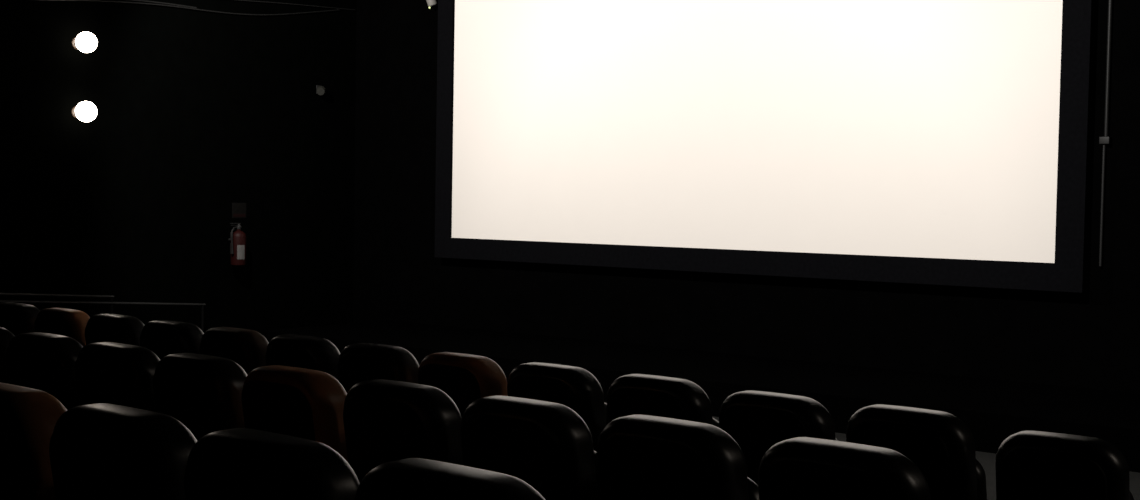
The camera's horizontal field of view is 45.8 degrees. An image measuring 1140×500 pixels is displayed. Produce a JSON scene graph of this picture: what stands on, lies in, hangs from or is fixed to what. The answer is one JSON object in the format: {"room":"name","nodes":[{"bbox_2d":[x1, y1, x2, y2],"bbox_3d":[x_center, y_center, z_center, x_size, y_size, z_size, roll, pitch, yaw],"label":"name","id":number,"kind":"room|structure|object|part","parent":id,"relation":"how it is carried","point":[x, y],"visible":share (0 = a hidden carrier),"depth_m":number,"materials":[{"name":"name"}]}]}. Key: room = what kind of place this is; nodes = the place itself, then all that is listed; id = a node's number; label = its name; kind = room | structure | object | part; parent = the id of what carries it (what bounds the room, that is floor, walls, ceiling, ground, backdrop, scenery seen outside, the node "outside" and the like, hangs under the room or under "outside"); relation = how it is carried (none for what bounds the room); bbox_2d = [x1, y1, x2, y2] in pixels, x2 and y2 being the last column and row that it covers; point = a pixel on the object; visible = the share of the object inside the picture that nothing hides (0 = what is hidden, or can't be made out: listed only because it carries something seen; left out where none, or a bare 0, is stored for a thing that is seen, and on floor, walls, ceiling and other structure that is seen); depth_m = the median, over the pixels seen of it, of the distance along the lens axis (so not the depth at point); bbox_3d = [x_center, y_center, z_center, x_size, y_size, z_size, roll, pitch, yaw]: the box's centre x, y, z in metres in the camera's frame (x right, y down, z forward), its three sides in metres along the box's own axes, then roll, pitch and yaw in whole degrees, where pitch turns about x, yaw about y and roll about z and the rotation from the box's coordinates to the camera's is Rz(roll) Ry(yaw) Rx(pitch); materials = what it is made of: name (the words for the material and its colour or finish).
{"room":"auditorium","nodes":[
{"label":"auditorium","id":0,"kind":"room"},
{"bbox_2d":[0,0,356,333],"bbox_3d":[-7.556,-1.102,9.919,0.200,4.850,16.300,3,3,38],"label":"wall","id":1,"kind":"structure","parent":0,"point":[200,113],"depth_m":14.19,"materials":[{"name":"black paint"}]},
{"bbox_2d":[71,32,96,52],"bbox_3d":[-4.713,-2.015,13.109,0.266,0.202,0.202,3,3,38],"label":"wall lamp","id":2,"kind":"object","parent":1,"relation":"attached to","point":[86,42],"visible":1,"depth_m":13.03,"materials":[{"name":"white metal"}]},
{"bbox_2d":[71,101,96,121],"bbox_3d":[-4.725,-1.346,13.134,0.266,0.202,0.202,3,3,38],"label":"wall lamp","id":3,"kind":"object","parent":1,"relation":"attached to","point":[85,111],"visible":1,"depth_m":13.05,"materials":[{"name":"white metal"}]},
{"bbox_2d":[130,0,196,7],"bbox_3d":[-4.620,-2.478,13.368,0.016,0.126,2.200,3,3,38],"label":"cable","id":4,"kind":"object","parent":1,"relation":"attached to","point":[130,0],"visible":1,"depth_m":13.91,"materials":[{"name":"grey paint"}]},
{"bbox_2d":[59,0,339,14],"bbox_3d":[-4.124,-2.563,13.995,0.014,0.424,4.602,3,3,38],"label":"cable","id":5,"kind":"object","parent":1,"relation":"attached to","point":[59,0],"visible":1,"depth_m":14.21,"materials":[{"name":"grey paint"}]},
{"bbox_2d":[228,223,245,265],"bbox_3d":[-3.623,-0.063,14.681,0.184,0.462,0.197,3,3,38],"label":"fire extinguisher","id":6,"kind":"object","parent":1,"relation":"attached to","point":[237,239],"visible":1,"depth_m":14.62,"materials":[{"name":"red metal"}]},
{"bbox_2d":[232,203,245,217],"bbox_3d":[-3.625,-0.432,14.796,0.010,0.170,0.190,3,3,38],"label":"wall sign","id":7,"kind":"object","parent":1,"relation":"attached to","point":[238,209],"visible":1,"depth_m":14.79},
{"bbox_2d":[238,0,354,9],"bbox_3d":[-3.272,-2.752,15.070,0.012,0.152,2.351,3,3,38],"label":"cable","id":8,"kind":"object","parent":1,"relation":"attached to","point":[238,0],"visible":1,"depth_m":15.27,"materials":[{"name":"grey paint"}]},
{"bbox_2d":[316,85,325,94],"bbox_3d":[-2.874,-1.841,15.561,0.146,0.123,0.128,3,3,38],"label":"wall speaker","id":9,"kind":"object","parent":1,"relation":"attached to","point":[320,90],"visible":1,"depth_m":15.52,"materials":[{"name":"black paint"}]},
{"bbox_2d":[353,0,1139,393],"bbox_3d":[3.078,-0.985,11.806,14.200,4.850,0.200,3,3,38],"label":"wall","id":10,"kind":"structure","parent":0,"point":[1090,339],"depth_m":12.83,"materials":[{"name":"black paint"}]},
{"bbox_2d":[426,0,437,8],"bbox_3d":[-1.552,-2.830,15.153,0.149,0.245,0.192,3,3,38],"label":"security camera","id":11,"kind":"object","parent":10,"relation":"attached to","point":[431,3],"visible":1,"depth_m":15.10,"materials":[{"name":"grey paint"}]},
{"bbox_2d":[434,0,1095,292],"bbox_3d":[1.343,-1.423,12.933,7.123,3.268,0.115,3,3,38],"label":"screen","id":12,"kind":"object","parent":10,"relation":"attached to","point":[934,142],"visible":1,"depth_m":12.47,"materials":[{"name":"white fabric"}]},
{"bbox_2d":[1099,0,1111,265],"bbox_3d":[4.263,-1.569,10.696,0.080,3.400,0.060,3,3,38],"label":"conduit","id":13,"kind":"object","parent":10,"relation":"attached to","point":[1104,140],"visible":1,"depth_m":10.70,"materials":[{"name":"grey metal"}]},
{"bbox_2d":[604,402,1139,499],"bbox_3d":[-1.997,1.435,5.482,14.200,0.500,16.100,3,3,38],"label":"floor","id":14,"kind":"structure","parent":0,"point":[987,460],"depth_m":8.75,"materials":[{"name":"grey carpet"}]},
{"bbox_2d":[0,327,14,383],"bbox_3d":[-2.596,0.845,6.449,0.541,0.994,0.627,3,3,38],"label":"chair","id":15,"kind":"object","parent":14,"relation":"on","point":[6,335],"visible":0.05,"depth_m":6.16,"materials":[{"name":"black leather"}]},
{"bbox_2d":[0,302,39,335],"bbox_3d":[-3.387,0.838,8.767,0.541,1.002,0.627,3,3,38],"label":"chair","id":16,"kind":"object","parent":14,"relation":"on","point":[18,318],"visible":0.23,"depth_m":8.47,"materials":[{"name":"black leather"}]},
{"bbox_3d":[-3.564,0.663,8.595,0.377,0.558,0.145,3,3,38],"label":"panel","id":17,"kind":"part","parent":16,"relation":"part of","materials":[{"name":"black plastic"}]},
{"bbox_2d":[0,382,66,499],"bbox_3d":[-1.384,0.860,3.812,0.541,0.993,0.627,3,3,38],"label":"chair","id":18,"kind":"object","parent":14,"relation":"on","point":[29,417],"visible":0.6,"depth_m":3.51,"materials":[{"name":"brown leather"}]},
{"bbox_3d":[-1.561,0.687,3.640,0.377,0.553,0.145,3,3,38],"label":"panel","id":19,"kind":"part","parent":18,"relation":"part of","materials":[{"name":"black plastic"}]},
{"bbox_2d":[6,332,82,409],"bbox_3d":[-2.163,0.865,6.110,0.541,0.994,0.627,3,3,38],"label":"chair","id":20,"kind":"object","parent":14,"relation":"on","point":[45,362],"visible":0.37,"depth_m":5.83,"materials":[{"name":"black leather"}]},
{"bbox_3d":[-2.341,0.691,5.939,0.377,0.554,0.145,3,3,38],"label":"panel","id":21,"kind":"part","parent":20,"relation":"part of","materials":[{"name":"black plastic"}]},
{"bbox_2d":[34,308,89,346],"bbox_3d":[-2.954,0.858,8.427,0.541,1.002,0.627,3,3,38],"label":"chair","id":22,"kind":"object","parent":14,"relation":"on","point":[72,323],"visible":0.25,"depth_m":8.14,"materials":[{"name":"brown leather"}]},
{"bbox_3d":[-3.131,0.683,8.256,0.377,0.558,0.145,3,3,38],"label":"panel","id":23,"kind":"part","parent":22,"relation":"part of","materials":[{"name":"black leather"}]},
{"bbox_2d":[0,293,205,332],"bbox_3d":[-4.810,0.743,13.121,0.080,0.824,3.061,3,3,38],"label":"handrail","id":24,"kind":"object","parent":14,"relation":"on","point":[111,303],"visible":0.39,"depth_m":13.21,"materials":[{"name":"grey paint"}]},
{"bbox_3d":[-4.564,0.805,13.438,0.080,0.685,0.080,3,3,38],"label":"post","id":25,"kind":"part","parent":24,"relation":"part of","materials":[{"name":"black metal"}]},
{"bbox_3d":[-3.892,0.854,14.298,0.080,0.549,0.080,3,3,38],"label":"post","id":26,"kind":"part","parent":24,"relation":"part of","materials":[{"name":"black metal"}]},
{"bbox_2d":[85,314,143,345],"bbox_3d":[-2.522,0.878,8.088,0.541,1.002,0.627,3,3,38],"label":"chair","id":27,"kind":"object","parent":14,"relation":"on","point":[116,328],"visible":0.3,"depth_m":7.82,"materials":[{"name":"black leather"}]},
{"bbox_3d":[-2.699,0.703,7.917,0.377,0.558,0.145,3,3,38],"label":"panel","id":28,"kind":"part","parent":27,"relation":"part of","materials":[{"name":"black leather"}]},
{"bbox_2d":[75,342,159,411],"bbox_3d":[-1.732,0.885,5.772,0.541,0.994,0.627,3,3,38],"label":"chair","id":29,"kind":"object","parent":14,"relation":"on","point":[121,374],"visible":0.31,"depth_m":5.50,"materials":[{"name":"black leather"}]},
{"bbox_3d":[-1.909,0.711,5.600,0.377,0.554,0.145,3,3,38],"label":"panel","id":30,"kind":"part","parent":29,"relation":"part of","materials":[{"name":"black plastic"}]},
{"bbox_2d":[49,403,196,499],"bbox_3d":[-0.952,0.881,3.473,0.541,0.991,0.627,3,3,38],"label":"chair","id":31,"kind":"object","parent":14,"relation":"on","point":[98,451],"visible":0.93,"depth_m":3.20,"materials":[{"name":"black leather"}]},
{"bbox_3d":[-1.128,0.708,3.301,0.377,0.552,0.145,3,3,38],"label":"panel","id":32,"kind":"part","parent":31,"relation":"part of","materials":[{"name":"black plastic"}]},
{"bbox_2d":[140,320,203,359],"bbox_3d":[-2.089,0.898,7.748,0.541,1.002,0.627,3,3,38],"label":"chair","id":33,"kind":"object","parent":14,"relation":"on","point":[164,338],"visible":0.26,"depth_m":7.48,"materials":[{"name":"black leather"}]},
{"bbox_3d":[-2.267,0.723,7.577,0.377,0.558,0.145,3,3,38],"label":"panel","id":34,"kind":"part","parent":33,"relation":"part of","materials":[{"name":"black leather"}]},
{"bbox_2d":[153,353,246,440],"bbox_3d":[-1.300,0.905,5.433,0.541,0.994,0.627,3,3,38],"label":"chair","id":35,"kind":"object","parent":14,"relation":"on","point":[202,392],"visible":0.4,"depth_m":5.16,"materials":[{"name":"black leather"}]},
{"bbox_3d":[-1.476,0.731,5.261,0.377,0.554,0.145,3,3,38],"label":"panel","id":36,"kind":"part","parent":35,"relation":"part of","materials":[{"name":"black leather"}]},
{"bbox_2d":[200,327,268,374],"bbox_3d":[-1.657,0.918,7.409,0.541,1.002,0.627,3,3,38],"label":"chair","id":37,"kind":"object","parent":14,"relation":"on","point":[247,348],"visible":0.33,"depth_m":7.13,"materials":[{"name":"black leather"}]},
{"bbox_3d":[-1.834,0.743,7.238,0.377,0.558,0.145,3,3,38],"label":"panel","id":38,"kind":"part","parent":37,"relation":"part of","materials":[{"name":"black leather"}]},
{"bbox_2d":[184,428,359,499],"bbox_3d":[-0.520,0.900,3.134,0.541,0.993,0.627,3,3,38],"label":"chair","id":39,"kind":"object","parent":14,"relation":"on","point":[235,463],"visible":0.98,"depth_m":2.88,"materials":[{"name":"black leather"}]},
{"bbox_3d":[-0.696,0.727,2.961,0.377,0.553,0.145,3,3,38],"label":"panel","id":40,"kind":"part","parent":39,"relation":"part of","materials":[{"name":"black plastic"}]},
{"bbox_2d":[241,365,347,461],"bbox_3d":[-0.867,0.925,5.093,0.541,0.994,0.627,3,3,38],"label":"chair","id":41,"kind":"object","parent":14,"relation":"on","point":[304,403],"visible":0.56,"depth_m":4.82,"materials":[{"name":"brown leather"}]},
{"bbox_3d":[-1.044,0.751,4.921,0.377,0.554,0.145,3,3,38],"label":"panel","id":42,"kind":"part","parent":41,"relation":"part of","materials":[{"name":"black leather"}]},
{"bbox_2d":[265,334,339,380],"bbox_3d":[-1.225,0.938,7.070,0.541,1.002,0.627,3,3,38],"label":"chair","id":43,"kind":"object","parent":14,"relation":"on","point":[301,351],"visible":0.32,"depth_m":6.80,"materials":[{"name":"black leather"}]},
{"bbox_3d":[-1.402,0.763,6.899,0.377,0.558,0.145,3,3,38],"label":"panel","id":44,"kind":"part","parent":43,"relation":"part of","materials":[{"name":"black leather"}]},
{"bbox_2d":[338,343,418,392],"bbox_3d":[-0.794,0.958,6.732,0.541,1.002,0.627,3,3,38],"label":"chair","id":45,"kind":"object","parent":14,"relation":"on","point":[357,362],"visible":0.29,"depth_m":6.47,"materials":[{"name":"black leather"}]},
{"bbox_3d":[-0.970,0.783,6.560,0.377,0.558,0.145,3,3,38],"label":"panel","id":46,"kind":"part","parent":45,"relation":"part of","materials":[{"name":"black leather"}]},
{"bbox_2d":[343,379,463,481],"bbox_3d":[-0.435,0.945,4.754,0.541,0.994,0.627,3,3,38],"label":"chair","id":47,"kind":"object","parent":14,"relation":"on","point":[385,421],"visible":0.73,"depth_m":4.50,"materials":[{"name":"black leather"}]},
{"bbox_3d":[-0.611,0.771,4.582,0.377,0.554,0.145,3,3,38],"label":"panel","id":48,"kind":"part","parent":47,"relation":"part of","materials":[{"name":"black leather"}]},
{"bbox_2d":[355,458,545,499],"bbox_3d":[-0.086,0.918,2.793,0.541,0.997,0.627,3,3,38],"label":"chair","id":49,"kind":"object","parent":14,"relation":"on","point":[408,478],"visible":1,"depth_m":2.57,"materials":[{"name":"black leather"}]},
{"bbox_3d":[-0.263,0.744,2.622,0.377,0.555,0.145,3,3,38],"label":"panel","id":50,"kind":"part","parent":49,"relation":"part of","materials":[{"name":"black plastic"}]},
{"bbox_2d":[418,352,507,416],"bbox_3d":[-0.361,0.978,6.392,0.541,1.002,0.627,3,3,38],"label":"chair","id":51,"kind":"object","parent":14,"relation":"on","point":[465,378],"visible":0.36,"depth_m":6.12,"materials":[{"name":"brown leather"}]},
{"bbox_3d":[-0.537,0.803,6.220,0.377,0.558,0.145,3,3,38],"label":"panel","id":52,"kind":"part","parent":51,"relation":"part of","materials":[{"name":"black plastic"}]},
{"bbox_2d":[461,395,600,499],"bbox_3d":[-0.002,0.965,4.414,0.541,0.994,0.627,3,3,38],"label":"chair","id":53,"kind":"object","parent":14,"relation":"on","point":[548,446],"visible":0.89,"depth_m":4.15,"materials":[{"name":"black leather"}]},
{"bbox_3d":[-0.179,0.791,4.242,0.377,0.554,0.145,3,3,38],"label":"panel","id":54,"kind":"part","parent":53,"relation":"part of","materials":[{"name":"black leather"}]},
{"bbox_2d":[507,362,607,451],"bbox_3d":[0.071,0.998,6.053,0.541,1.002,0.627,3,3,38],"label":"chair","id":55,"kind":"object","parent":14,"relation":"on","point":[576,388],"visible":0.41,"depth_m":5.78,"materials":[{"name":"black leather"}]},
{"bbox_3d":[-0.105,0.823,5.881,0.377,0.558,0.145,3,3,38],"label":"panel","id":56,"kind":"part","parent":55,"relation":"part of","materials":[{"name":"black leather"}]},
{"bbox_2d":[607,374,718,427],"bbox_3d":[0.505,1.018,5.713,0.541,1.002,0.627,3,3,38],"label":"chair","id":57,"kind":"object","parent":14,"relation":"on","point":[631,394],"visible":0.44,"depth_m":5.46,"materials":[{"name":"black leather"}]},
{"bbox_3d":[0.328,0.843,5.541,0.377,0.558,0.145,3,3,38],"label":"panel","id":58,"kind":"part","parent":57,"relation":"part of","materials":[{"name":"black leather"}]},
{"bbox_2d":[597,415,758,499],"bbox_3d":[0.431,0.985,4.074,0.541,0.994,0.627,3,3,38],"label":"chair","id":59,"kind":"object","parent":14,"relation":"on","point":[640,457],"visible":0.98,"depth_m":3.82,"materials":[{"name":"black leather"}]},
{"bbox_3d":[0.254,0.811,3.903,0.377,0.554,0.145,3,3,38],"label":"panel","id":60,"kind":"part","parent":59,"relation":"part of","materials":[{"name":"black leather"}]},
{"bbox_2d":[719,390,837,484],"bbox_3d":[0.936,1.045,5.374,0.541,0.988,0.627,3,3,38],"label":"chair","id":61,"kind":"object","parent":14,"relation":"on","point":[757,421],"visible":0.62,"depth_m":5.14,"materials":[{"name":"black leather"}]},
{"bbox_3d":[0.760,0.873,5.202,0.377,0.550,0.145,3,3,38],"label":"panel","id":62,"kind":"part","parent":61,"relation":"part of","materials":[{"name":"black leather"}]},
{"bbox_3d":[0.805,0.860,5.260,0.462,0.613,0.268,3,3,38],"label":"backrest","id":63,"kind":"part","parent":61,"relation":"part of","materials":[{"name":"black leather"}]},
{"bbox_2d":[758,437,930,499],"bbox_3d":[0.863,1.005,3.736,0.541,0.994,0.627,3,3,38],"label":"chair","id":64,"kind":"object","parent":14,"relation":"on","point":[798,468],"visible":1,"depth_m":3.49,"materials":[{"name":"black leather"}]},
{"bbox_3d":[0.686,0.831,3.564,0.377,0.554,0.145,3,3,38],"label":"panel","id":65,"kind":"part","parent":64,"relation":"part of","materials":[{"name":"black plastic"}]},
{"bbox_2d":[846,404,986,499],"bbox_3d":[1.369,1.063,5.034,0.541,0.992,0.627,3,3,38],"label":"chair","id":66,"kind":"object","parent":14,"relation":"on","point":[941,445],"visible":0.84,"depth_m":4.76,"materials":[{"name":"black leather"}]},
{"bbox_3d":[1.192,0.890,4.863,0.377,0.552,0.145,3,3,38],"label":"panel","id":67,"kind":"part","parent":66,"relation":"part of","materials":[{"name":"black leather"}]},
{"bbox_2d":[995,430,1133,499],"bbox_3d":[1.800,1.099,4.737,0.498,0.957,0.627,2,3,35],"label":"chair","id":68,"kind":"object","parent":14,"relation":"on","point":[1029,465],"visible":1,"depth_m":4.49,"materials":[{"name":"black leather"}]},
{"bbox_3d":[1.634,0.933,4.555,0.347,0.533,0.145,2,3,35],"label":"panel","id":69,"kind":"part","parent":68,"relation":"part of","materials":[{"name":"black plastic"}]}
]}

